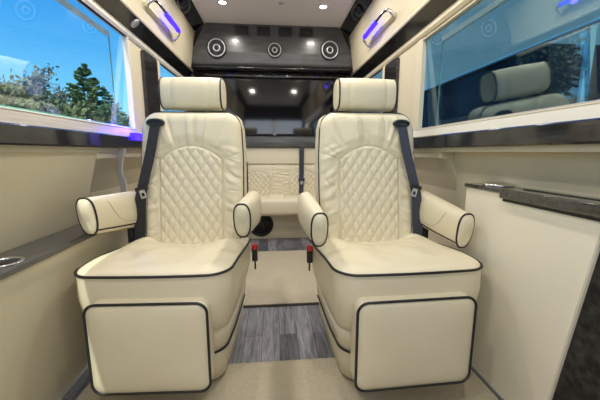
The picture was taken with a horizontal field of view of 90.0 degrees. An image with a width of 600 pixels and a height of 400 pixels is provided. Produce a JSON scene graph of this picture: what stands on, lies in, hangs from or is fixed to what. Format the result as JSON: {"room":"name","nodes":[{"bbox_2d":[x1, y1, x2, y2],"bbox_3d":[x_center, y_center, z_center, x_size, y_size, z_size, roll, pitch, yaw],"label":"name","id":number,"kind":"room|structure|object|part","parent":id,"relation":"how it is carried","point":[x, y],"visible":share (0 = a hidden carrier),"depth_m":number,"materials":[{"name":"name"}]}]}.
{"room":"vehicle interior","nodes":[
{"label":"vehicle interior","id":0,"kind":"room"},
{"bbox_2d":[0,229,145,399],"bbox_3d":[-0.842,0.584,0.272,0.173,0.560,3.500,-1,9,-5],"label":"wall","id":1,"kind":"structure","parent":0,"point":[43,351],"depth_m":1.00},
{"bbox_2d":[0,224,99,279],"bbox_3d":[-0.821,0.294,0.304,0.138,0.054,3.250,-1,9,-5],"label":"ledge","id":2,"kind":"object","parent":1,"relation":"attached to","point":[12,261],"visible":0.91,"depth_m":0.99,"materials":[{"name":"grey laminate"}]},
{"bbox_2d":[57,365,88,399],"bbox_3d":[-0.806,0.854,0.318,0.015,0.012,3.500,-1,9,-5],"label":"baseboard","id":3,"kind":"structure","parent":1,"relation":"attached to","point":[78,378],"depth_m":1.17,"materials":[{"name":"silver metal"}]},
{"bbox_2d":[0,23,203,252],"bbox_3d":[-0.861,-0.284,0.955,0.380,2.060,5.120,-1,9,-5],"label":"wall","id":4,"kind":"structure","parent":0,"point":[41,187],"depth_m":1.13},
{"bbox_2d":[0,0,135,129],"bbox_3d":[-0.866,-0.483,0.684,0.067,0.493,1.950,-1,9,-5],"label":"window","id":5,"kind":"structure","parent":4,"relation":"in","point":[124,37],"depth_m":1.60,"materials":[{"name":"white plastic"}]},
{"bbox_2d":[0,122,141,148],"bbox_3d":[-0.857,-0.197,0.908,0.058,0.062,4.800,-1,9,-5],"label":"trim","id":6,"kind":"structure","parent":4,"relation":"attached to","point":[10,133],"depth_m":1.04,"materials":[{"name":"black laminate"}]},
{"bbox_2d":[0,108,141,135],"bbox_3d":[-0.854,-0.247,0.900,0.024,0.044,4.800,-1,9,-5],"label":"trim","id":7,"kind":"structure","parent":4,"relation":"attached to","point":[8,116],"depth_m":1.06,"materials":[{"name":"plastic"}]},
{"bbox_2d":[55,0,109,36],"bbox_3d":[-0.925,-0.715,0.565,0.012,0.026,2.100,-1,9,-5],"label":"trim","id":8,"kind":"structure","parent":4,"relation":"attached to","point":[66,4],"depth_m":1.37,"materials":[{"name":"white"}]},
{"bbox_2d":[108,37,116,124],"bbox_3d":[-1.018,-0.622,1.634,0.002,0.512,0.010,-1,9,-5],"label":"trim","id":9,"kind":"structure","parent":4,"relation":"attached to","point":[108,37],"depth_m":1.63,"materials":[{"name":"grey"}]},
{"bbox_2d":[95,152,140,158],"bbox_3d":[-1.070,-0.375,2.348,0.150,0.062,2.075,-1,9,-5],"label":"trim","id":10,"kind":"structure","parent":4,"relation":"attached to","point":[99,155],"depth_m":1.47,"materials":[{"name":"beige plastic"}]},
{"bbox_2d":[116,149,126,192],"bbox_3d":[-0.907,-0.131,1.530,0.053,0.255,0.012,-1,9,-5],"label":"strap","id":11,"kind":"object","parent":4,"relation":"hanging from","point":[120,158],"visible":0.84,"depth_m":1.52,"materials":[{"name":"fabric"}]},
{"bbox_2d":[78,0,183,76],"bbox_3d":[-0.858,-0.775,0.866,0.024,0.042,4.900,-1,9,-5],"label":"trim","id":12,"kind":"structure","parent":4,"relation":"attached to","point":[92,4],"depth_m":1.56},
{"bbox_2d":[131,19,139,27],"bbox_3d":[-0.880,-0.941,1.600,0.042,0.038,0.052,-1,9,-5],"label":"lamp","id":13,"kind":"object","parent":4,"relation":"attached to","point":[134,23],"visible":1,"depth_m":1.59,"materials":[{"name":"silver metal"}]},
{"bbox_2d":[130,132,141,140],"bbox_3d":[-0.888,-0.344,1.634,0.024,0.038,0.120,-1,9,-5],"label":"marker light","id":14,"kind":"object","parent":4,"relation":"attached to","point":[134,136],"visible":0.84,"depth_m":1.60,"materials":[{"name":"blue"}]},
{"bbox_2d":[94,0,192,76],"bbox_3d":[-0.799,-0.777,0.566,0.068,0.064,4.300,-1,9,-5],"label":"trim","id":15,"kind":"structure","parent":4,"relation":"attached to","point":[117,9],"depth_m":1.72,"materials":[{"name":"black laminate"}]},
{"bbox_2d":[140,50,160,117],"bbox_3d":[-0.939,-0.671,1.903,0.019,0.470,0.210,-1,9,-5],"label":"trim","id":16,"kind":"structure","parent":4,"relation":"attached to","point":[148,62],"depth_m":1.85,"materials":[{"name":"black laminate"}]},
{"bbox_2d":[120,0,193,71],"bbox_3d":[-0.756,-0.971,0.536,0.115,0.361,4.295,-1,9,-5],"label":"upper cabinet","id":17,"kind":"object","parent":4,"relation":"attached to","point":[182,48],"depth_m":2.02,"materials":[{"name":"beige"}]},
{"bbox_3d":[-0.831,-1.124,1.771,0.055,0.062,0.217,1,9,7],"label":"chrome arm","id":18,"kind":"part","parent":17,"relation":"part of","materials":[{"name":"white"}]},
{"bbox_3d":[-0.887,-1.130,1.905,0.010,0.040,0.480,-1,9,-5],"label":"mounting plate","id":19,"kind":"part","parent":17,"relation":"part of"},
{"bbox_3d":[-0.858,-1.139,1.914,0.072,0.088,0.502,-1,9,-5],"label":"grab handle","id":20,"kind":"part","parent":17,"relation":"part of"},
{"bbox_2d":[157,61,162,110],"bbox_3d":[-0.954,-0.681,2.042,0.015,0.500,0.050,-1,9,-5],"label":"trim","id":21,"kind":"structure","parent":4,"relation":"attached to","point":[158,63],"depth_m":2.02,"materials":[{"name":"beige plastic"}]},
{"bbox_2d":[158,61,175,76],"bbox_3d":[-1.021,-0.756,2.400,0.067,0.495,0.700,-1,9,-5],"label":"window","id":22,"kind":"structure","parent":4,"relation":"in","point":[164,67],"depth_m":2.22,"materials":[{"name":"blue glass"}]},
{"bbox_2d":[180,0,188,6],"bbox_3d":[-0.838,-1.431,2.176,0.058,0.053,0.067,0,9,2],"label":"speaker","id":23,"kind":"object","parent":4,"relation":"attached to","point":[184,3],"visible":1,"depth_m":2.17},
{"bbox_2d":[175,0,205,30],"bbox_3d":[-0.695,-1.183,0.511,0.098,0.085,4.300,-1,9,-5],"label":"trim","id":24,"kind":"structure","parent":4,"relation":"attached to","point":[190,12],"depth_m":2.38,"materials":[{"name":"black plastic"}]},
{"bbox_2d":[64,238,333,399],"bbox_3d":[-0.074,0.741,1.190,1.960,0.040,5.120,-1,9,-5],"label":"floor","id":25,"kind":"structure","parent":0,"point":[278,333],"depth_m":1.50,"materials":[{"name":"grey wood"}]},
{"bbox_2d":[74,77,261,395],"bbox_3d":[-0.505,0.073,1.268,0.652,1.256,0.728,0,9,-2],"label":"chair","id":26,"kind":"object","parent":25,"relation":"on","point":[162,310],"visible":1,"depth_m":1.13,"materials":[{"name":"beige leather"}]},
{"bbox_3d":[-0.790,0.061,1.275,0.084,0.193,0.387,0,9,-2],"label":"armrest","id":27,"kind":"part","parent":26,"relation":"part of","materials":[{"name":"beige leather"}]},
{"bbox_3d":[-0.721,-0.052,1.363,0.061,0.030,0.010,0,9,-2],"label":"latch plate","id":28,"kind":"part","parent":26,"relation":"part of","materials":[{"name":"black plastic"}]},
{"bbox_2d":[77,237,248,275],"bbox_3d":[-0.516,0.212,1.245,0.548,0.060,0.527,0,9,-2],"label":"seat cushion","id":29,"kind":"object","parent":26,"relation":"on","point":[142,256],"depth_m":1.11,"materials":[{"name":"beige leather"}]},
{"bbox_3d":[-0.513,-0.005,1.423,0.297,0.500,0.090,0,9,-2],"label":"quilted panel","id":30,"kind":"part","parent":26,"relation":"part of","materials":[{"name":"beige leather"}]},
{"bbox_3d":[-0.517,-0.094,1.488,0.494,0.667,0.241,0,9,-2],"label":"backrest","id":31,"kind":"part","parent":26,"relation":"part of","materials":[{"name":"beige leather"}]},
{"bbox_3d":[-0.219,0.070,1.284,0.078,0.173,0.422,0,9,-2],"label":"armrest","id":32,"kind":"part","parent":26,"relation":"part of","materials":[{"name":"beige leather"}]},
{"bbox_2d":[246,146,315,238],"bbox_3d":[-0.254,-0.073,3.107,1.520,0.962,0.420,-1,9,-5],"label":"bench","id":33,"kind":"object","parent":25,"relation":"on","point":[279,175],"visible":0.39,"depth_m":3.12,"materials":[{"name":"beige leather"}]},
{"bbox_3d":[-0.447,-0.166,3.124,0.279,0.261,0.019,-1,9,-5],"label":"quilted panel","id":34,"kind":"part","parent":33,"relation":"part of","materials":[{"name":"beige leather"}]},
{"bbox_2d":[251,216,272,236],"bbox_3d":[-0.406,0.256,3.117,0.258,0.258,0.017,-1,9,-5],"label":"subwoofer","id":35,"kind":"object","parent":33,"relation":"attached to","point":[264,227],"visible":0.72,"depth_m":3.12,"materials":[{"name":"black plastic"}]},
{"bbox_2d":[245,136,315,146],"bbox_3d":[-0.261,-0.602,3.108,1.530,0.109,0.150,-1,9,-5],"label":"panel","id":36,"kind":"object","parent":33,"relation":"on","point":[251,141],"visible":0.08,"depth_m":3.04,"materials":[{"name":"black plastic"}]},
{"bbox_2d":[211,77,334,135],"bbox_3d":[-0.256,-0.921,3.001,1.200,0.546,0.081,-1,9,-5],"label":"television","id":37,"kind":"object","parent":36,"relation":"on","point":[265,106],"visible":0.66,"depth_m":2.97,"materials":[{"name":"black"}]},
{"bbox_3d":[-0.263,-0.465,3.150,1.520,0.173,0.130,-1,9,-5],"label":"headboard","id":38,"kind":"part","parent":33,"relation":"part of","materials":[{"name":"beige leather"}]},
{"bbox_3d":[-0.263,-0.214,3.192,1.520,0.335,0.126,-1,9,-5],"label":"bench backrest","id":39,"kind":"part","parent":33,"relation":"part of","materials":[{"name":"beige leather"}]},
{"bbox_2d":[260,195,315,215],"bbox_3d":[-0.248,0.053,3.062,1.520,0.177,0.290,-1,9,-5],"label":"bench cushion","id":40,"kind":"object","parent":33,"relation":"on","point":[271,205],"depth_m":2.93,"materials":[{"name":"beige leather"}]},
{"bbox_3d":[0.050,-0.173,3.168,0.279,0.261,0.020,-1,9,-5],"label":"quilted panel","id":41,"kind":"part","parent":33,"relation":"part of","materials":[{"name":"beige leather"}]},
{"bbox_2d":[243,250,318,307],"bbox_3d":[-0.169,0.545,2.246,1.400,0.014,0.972,-1,9,-5],"label":"floor carpet","id":42,"kind":"object","parent":25,"relation":"on","point":[279,278],"visible":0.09,"depth_m":2.08,"materials":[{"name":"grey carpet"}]},
{"bbox_2d":[76,357,498,399],"bbox_3d":[0.046,0.892,0.076,1.530,0.014,2.477,-1,9,-5],"label":"floor carpet","id":43,"kind":"object","parent":25,"relation":"on","point":[319,378],"visible":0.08,"depth_m":1.13,"materials":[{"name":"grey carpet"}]},
{"bbox_2d":[298,78,482,392],"bbox_3d":[0.344,0.069,1.292,0.672,1.256,0.728,-1,9,-7],"label":"chair","id":44,"kind":"object","parent":25,"relation":"on","point":[398,305],"visible":1,"depth_m":1.16,"materials":[{"name":"beige leather"}]},
{"bbox_3d":[0.048,0.075,1.262,0.078,0.173,0.422,-1,9,-7],"label":"armrest","id":45,"kind":"part","parent":44,"relation":"part of","materials":[{"name":"beige leather"}]},
{"bbox_3d":[0.326,-0.098,1.514,0.494,0.667,0.236,-1,9,-7],"label":"backrest","id":46,"kind":"part","parent":44,"relation":"part of","materials":[{"name":"beige leather"}]},
{"bbox_3d":[0.335,-0.009,1.447,0.297,0.500,0.089,-1,9,-7],"label":"quilted panel","id":47,"kind":"part","parent":44,"relation":"part of","materials":[{"name":"beige leather"}]},
{"bbox_2d":[317,233,479,273],"bbox_3d":[0.370,0.208,1.273,0.570,0.060,0.527,-1,9,-7],"label":"seat cushion","id":48,"kind":"object","parent":44,"relation":"on","point":[342,253],"depth_m":1.14,"materials":[{"name":"beige leather"}]},
{"bbox_3d":[0.548,-0.061,1.421,0.061,0.030,0.010,-1,9,-7],"label":"latch plate","id":49,"kind":"part","parent":44,"relation":"part of","materials":[{"name":"black plastic"}]},
{"bbox_3d":[0.633,0.072,1.349,0.084,0.191,0.387,-1,9,-7],"label":"armrest","id":50,"kind":"part","parent":44,"relation":"part of","materials":[{"name":"beige leather"}]},
{"bbox_2d":[461,182,599,399],"bbox_3d":[0.821,0.419,0.604,0.125,0.782,1.510,-1,9,-5],"label":"base cabinet","id":51,"kind":"object","parent":25,"relation":"on","point":[537,336],"visible":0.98,"depth_m":0.94,"materials":[{"name":"beige laminate"}]},
{"bbox_2d":[499,188,599,217],"bbox_3d":[0.827,0.076,0.440,0.118,0.034,1.295,-1,9,-5],"label":"countertop","id":52,"kind":"structure","parent":51,"relation":"on","point":[584,206],"depth_m":0.87,"materials":[{"name":"grey stone"}]},
{"bbox_3d":[0.783,0.100,0.437,0.006,0.011,1.290,-1,9,-5],"label":"shadow rail","id":53,"kind":"part","parent":51,"relation":"part of","materials":[{"name":"black"}]},
{"bbox_3d":[0.838,0.468,0.399,0.063,0.750,1.090,-1,9,-5],"label":"speckled panel","id":54,"kind":"part","parent":51,"relation":"part of","materials":[{"name":"black stone"}]},
{"bbox_2d":[194,0,352,27],"bbox_3d":[-0.074,-1.293,0.864,1.220,0.040,5.120,-1,9,-5],"label":"ceiling","id":55,"kind":"structure","parent":0,"point":[258,12],"depth_m":2.44,"materials":[{"name":"white"}]},
{"bbox_2d":[217,0,227,4],"bbox_3d":[-0.587,-1.494,2.270,0.076,0.006,0.076,-1,9,-5],"label":"recessed light","id":56,"kind":"object","parent":55,"relation":"in","point":[221,2],"visible":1,"depth_m":2.27,"materials":[{"name":"white plastic"}]},
{"bbox_2d":[191,23,352,79],"bbox_3d":[-0.266,-1.412,3.034,1.520,0.406,0.660,-1,9,-5],"label":"console","id":57,"kind":"object","parent":55,"relation":"attached to","point":[246,56],"visible":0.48,"depth_m":2.73,"materials":[{"name":"black laminate"}]},
{"bbox_2d":[207,37,226,57],"bbox_3d":[-0.739,-1.350,2.657,0.175,0.175,0.017,-1,9,-5],"label":"round speaker","id":58,"kind":"object","parent":57,"relation":"attached to","point":[216,47],"visible":1,"depth_m":2.65},
{"bbox_2d":[235,25,248,34],"bbox_3d":[-0.513,-1.504,2.658,0.120,0.072,0.008,-1,9,-5],"label":"vent","id":59,"kind":"object","parent":57,"relation":"attached to","point":[236,26],"visible":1,"depth_m":2.66,"materials":[{"name":"black plastic"}]},
{"bbox_2d":[236,27,247,32],"bbox_3d":[-0.513,-1.505,2.657,0.096,0.042,0.004,-1,9,-5],"label":"vent grille","id":60,"kind":"object","parent":59,"relation":"attached to","point":[236,27],"depth_m":2.66,"materials":[{"name":"black plastic"}]},
{"bbox_2d":[257,26,269,35],"bbox_3d":[-0.326,-1.506,2.674,0.120,0.072,0.008,-1,9,-5],"label":"vent","id":61,"kind":"object","parent":57,"relation":"attached to","point":[258,27],"visible":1,"depth_m":2.67,"materials":[{"name":"black plastic"}]},
{"bbox_2d":[258,28,268,33],"bbox_3d":[-0.326,-1.507,2.674,0.096,0.042,0.004,-1,9,-5],"label":"vent grille","id":62,"kind":"object","parent":61,"relation":"attached to","point":[260,31],"depth_m":2.67,"materials":[{"name":"black plastic"}]},
{"bbox_2d":[193,71,350,79],"bbox_3d":[-0.262,-1.225,3.014,1.520,0.043,0.240,-1,9,-5],"label":"shelf","id":63,"kind":"object","parent":57,"relation":"attached to","point":[225,74],"depth_m":2.90,"materials":[{"name":"black laminate"}]},
{"bbox_2d":[267,42,281,57],"bbox_3d":[-0.228,-1.352,2.703,0.134,0.134,0.017,-1,9,-5],"label":"round speaker","id":64,"kind":"object","parent":57,"relation":"attached to","point":[274,49],"visible":1,"depth_m":2.70},
{"bbox_2d":[279,27,291,35],"bbox_3d":[-0.132,-1.509,2.691,0.120,0.072,0.008,-1,9,-5],"label":"vent","id":65,"kind":"object","parent":57,"relation":"attached to","point":[280,28],"visible":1,"depth_m":2.69,"materials":[{"name":"black plastic"}]},
{"bbox_2d":[280,29,290,33],"bbox_3d":[-0.132,-1.510,2.691,0.096,0.042,0.004,-1,9,-5],"label":"vent grille","id":66,"kind":"object","parent":65,"relation":"attached to","point":[280,29],"depth_m":2.69,"materials":[{"name":"black plastic"}]},
{"bbox_2d":[300,28,312,36],"bbox_3d":[0.057,-1.512,2.708,0.120,0.072,0.008,-1,9,-5],"label":"vent","id":67,"kind":"object","parent":57,"relation":"attached to","point":[304,29],"visible":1,"depth_m":2.71,"materials":[{"name":"black plastic"}]},
{"bbox_2d":[301,30,311,34],"bbox_3d":[0.057,-1.513,2.708,0.096,0.042,0.004,-1,9,-5],"label":"vent grille","id":68,"kind":"object","parent":67,"relation":"attached to","point":[301,30],"depth_m":2.71,"materials":[{"name":"black plastic"}]},
{"bbox_2d":[320,40,338,59],"bbox_3d":[0.274,-1.373,2.745,0.175,0.175,0.017,-1,9,-5],"label":"round speaker","id":69,"kind":"object","parent":57,"relation":"attached to","point":[329,50],"visible":1,"depth_m":2.74},
{"bbox_2d":[318,4,327,8],"bbox_3d":[0.180,-1.505,2.337,0.076,0.006,0.076,-1,9,-5],"label":"recessed light","id":70,"kind":"object","parent":55,"relation":"in","point":[322,6],"visible":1,"depth_m":2.33,"materials":[{"name":"white plastic"}]},
{"bbox_2d":[340,1,599,250],"bbox_3d":[0.713,-0.306,1.093,0.380,2.060,5.120,-1,9,-5],"label":"wall","id":71,"kind":"structure","parent":0,"point":[570,169],"depth_m":1.21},
{"bbox_2d":[339,0,372,35],"bbox_3d":[0.602,-1.201,0.625,0.098,0.085,4.300,-1,9,-5],"label":"trim","id":72,"kind":"structure","parent":71,"relation":"attached to","point":[352,19],"depth_m":2.42,"materials":[{"name":"black plastic"}]},
{"bbox_2d":[355,6,361,13],"bbox_3d":[0.446,-1.449,2.289,0.058,0.053,0.067,0,9,-2],"label":"speaker","id":73,"kind":"object","parent":71,"relation":"attached to","point":[358,10],"visible":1,"depth_m":2.28},
{"bbox_2d":[349,0,429,75],"bbox_3d":[0.663,-0.991,0.661,0.115,0.361,4.295,-1,9,-5],"label":"upper cabinet","id":74,"kind":"object","parent":71,"relation":"attached to","point":[405,10],"depth_m":2.05,"materials":[{"name":"beige"}]},
{"bbox_3d":[0.519,-1.159,2.035,0.072,0.088,0.502,-1,9,-5],"label":"grab handle","id":75,"kind":"part","parent":74,"relation":"part of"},
{"bbox_3d":[0.549,-1.150,2.031,0.010,0.040,0.480,-1,9,-5],"label":"mounting plate","id":76,"kind":"part","parent":74,"relation":"part of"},
{"bbox_3d":[0.518,-1.143,1.889,0.055,0.062,0.218,-3,10,-17],"label":"chrome arm","id":77,"kind":"part","parent":74,"relation":"part of","materials":[{"name":"white"}]},
{"bbox_2d":[384,57,399,112],"bbox_3d":[0.614,-0.693,2.039,0.019,0.470,0.210,-1,9,-5],"label":"trim","id":78,"kind":"structure","parent":71,"relation":"attached to","point":[392,68],"depth_m":1.96,"materials":[{"name":"black laminate"}]},
{"bbox_2d":[352,0,456,77],"bbox_3d":[0.707,-0.798,0.698,0.068,0.064,4.300,-1,9,-5],"label":"trim","id":79,"kind":"structure","parent":71,"relation":"attached to","point":[432,9],"depth_m":1.71,"materials":[{"name":"black laminate"}]},
{"bbox_2d":[412,38,423,130],"bbox_3d":[0.660,-0.632,1.674,0.015,0.480,0.065,-1,9,-5],"label":"trim","id":80,"kind":"structure","parent":71,"relation":"attached to","point":[419,43],"depth_m":1.68,"materials":[{"name":"beige"}]},
{"bbox_2d":[364,0,473,77],"bbox_3d":[0.712,-0.797,1.004,0.024,0.042,4.900,-1,9,-5],"label":"trim","id":81,"kind":"structure","parent":71,"relation":"attached to","point":[458,5],"depth_m":1.54,"materials":[{"name":"beige plastic"}]},
{"bbox_2d":[414,152,454,158],"bbox_3d":[0.673,-0.399,2.500,0.150,0.062,2.075,-1,9,-5],"label":"trim","id":82,"kind":"structure","parent":71,"relation":"attached to","point":[441,155],"depth_m":1.53,"materials":[{"name":"beige plastic"}]},
{"bbox_2d":[436,42,442,125],"bbox_3d":[0.755,-0.605,1.623,0.002,0.482,0.010,-1,9,-5],"label":"trim","id":83,"kind":"structure","parent":71,"relation":"attached to","point":[442,42],"depth_m":1.62,"materials":[{"name":"teal"}]},
{"bbox_2d":[441,0,507,41],"bbox_3d":[0.840,-0.697,0.640,0.012,0.026,1.930,-1,9,-5],"label":"trim","id":84,"kind":"structure","parent":71,"relation":"attached to","point":[497,3],"depth_m":1.33,"materials":[{"name":"white"}]},
{"bbox_2d":[471,364,505,399],"bbox_3d":[0.738,0.729,1.073,0.014,0.022,1.450,-1,9,-5],"label":"baseboard","id":85,"kind":"structure","parent":71,"relation":"attached to","point":[484,380],"depth_m":1.16,"materials":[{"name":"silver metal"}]},
{"bbox_2d":[413,118,599,147],"bbox_3d":[0.719,-0.219,1.046,0.058,0.062,4.800,-1,9,-5],"label":"trim","id":86,"kind":"structure","parent":71,"relation":"attached to","point":[584,131],"depth_m":0.94,"materials":[{"name":"black laminate"}]},
{"bbox_2d":[413,103,599,136],"bbox_3d":[0.716,-0.269,1.038,0.024,0.044,4.800,-1,9,-5],"label":"trim","id":87,"kind":"structure","parent":71,"relation":"attached to","point":[588,111],"depth_m":0.96,"materials":[{"name":"beige plastic"}]},
{"bbox_2d":[371,0,599,89],"bbox_3d":[5.626,-5.655,11.294,0.300,10.600,29.000,-1,9,-5],"label":"sky","id":88,"kind":"structure","parent":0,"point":[513,26],"depth_m":8.46,"materials":[{"name":"teal"}]},
{"label":"outside","id":89,"kind":"structure","parent":0,"visible":0},
{"bbox_3d":[-11.711,-1.497,19.041,100.000,0.060,120.000,-1,9,-5],"label":"ground","id":90,"kind":"structure","parent":89,"visible":0},
{"bbox_2d":[0,68,52,108],"bbox_3d":[-22.925,-6.137,22.500,6.988,8.017,8.501,8,12,42],"label":"tree","id":91,"kind":"object","parent":90,"relation":"on","point":[34,85],"visible":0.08,"depth_m":22.60,"materials":[{"name":"green plant"}]},
{"bbox_2d":[1,63,58,104],"bbox_3d":[-29.931,-8.975,30.767,8.792,11.009,9.466,1,9,4],"label":"tree","id":92,"kind":"object","parent":90,"relation":"on","point":[50,73],"visible":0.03,"depth_m":31.34,"materials":[{"name":"green plant"}]},
{"bbox_2d":[0,83,72,112],"bbox_3d":[-21.462,-5.594,23.231,6.851,6.714,7.073,-9,13,-44],"label":"leafy tree","id":93,"kind":"object","parent":90,"relation":"on","point":[32,106],"visible":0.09,"depth_m":22.02,"materials":[{"name":"green plant"}]},
{"bbox_2d":[12,72,83,106],"bbox_3d":[-31.678,-9.869,37.674,8.098,10.592,8.920,3,10,21],"label":"tree","id":94,"kind":"object","parent":90,"relation":"on","point":[60,94],"visible":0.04,"depth_m":36.24,"materials":[{"name":"green plant"}]},
{"bbox_2d":[39,91,94,109],"bbox_3d":[-25.540,-7.637,32.167,7.400,8.076,6.935,3,9,17],"label":"leafy tree","id":95,"kind":"object","parent":90,"relation":"on","point":[48,92],"visible":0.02,"depth_m":30.81,"materials":[{"name":"green plant"}]},
{"bbox_2d":[37,101,115,123],"bbox_3d":[-16.668,-4.817,23.458,5.131,5.346,5.537,3,10,21],"label":"leafy tree","id":96,"kind":"object","parent":90,"relation":"on","point":[73,112],"visible":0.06,"depth_m":21.86,"materials":[{"name":"green plant"}]},
{"bbox_2d":[63,63,113,114],"bbox_3d":[-21.911,-8.749,31.246,6.937,10.411,6.384,-5,10,-29],"label":"pine tree","id":97,"kind":"object","parent":90,"relation":"on","point":[76,93],"visible":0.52,"depth_m":30.43,"materials":[{"name":"green plant"}]},
{"bbox_2d":[71,100,129,126],"bbox_3d":[-16.965,-5.543,26.427,5.394,6.218,5.970,-5,10,-28],"label":"leafy tree","id":98,"kind":"object","parent":90,"relation":"on","point":[120,121],"visible":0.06,"depth_m":25.70,"materials":[{"name":"green plant"}]},
{"bbox_2d":[102,91,128,123],"bbox_3d":[-29.467,-11.295,46.478,6.691,10.626,6.379,-5,10,-26],"label":"pine tree","id":99,"kind":"object","parent":90,"relation":"on","point":[110,100],"visible":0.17,"depth_m":45.73,"materials":[{"name":"green plant"}]},
{"bbox_2d":[417,0,599,130],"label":"window","id":100,"kind":"structure","parent":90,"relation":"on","point":[543,74],"depth_m":3.60,"materials":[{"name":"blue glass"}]},
{"bbox_3d":[2.618,-1.904,4.303,0.060,0.030,7.800,-1,9,-5],"label":"roof rail","id":101,"kind":"part","parent":100,"relation":"part of","materials":[{"name":"teal glass"}]},
{"bbox_3d":[2.815,-1.233,2.959,0.080,0.900,0.030,-1,9,-5],"label":"van cab post","id":102,"kind":"part","parent":100,"relation":"part of","materials":[{"name":"teal glass"}]}
]}

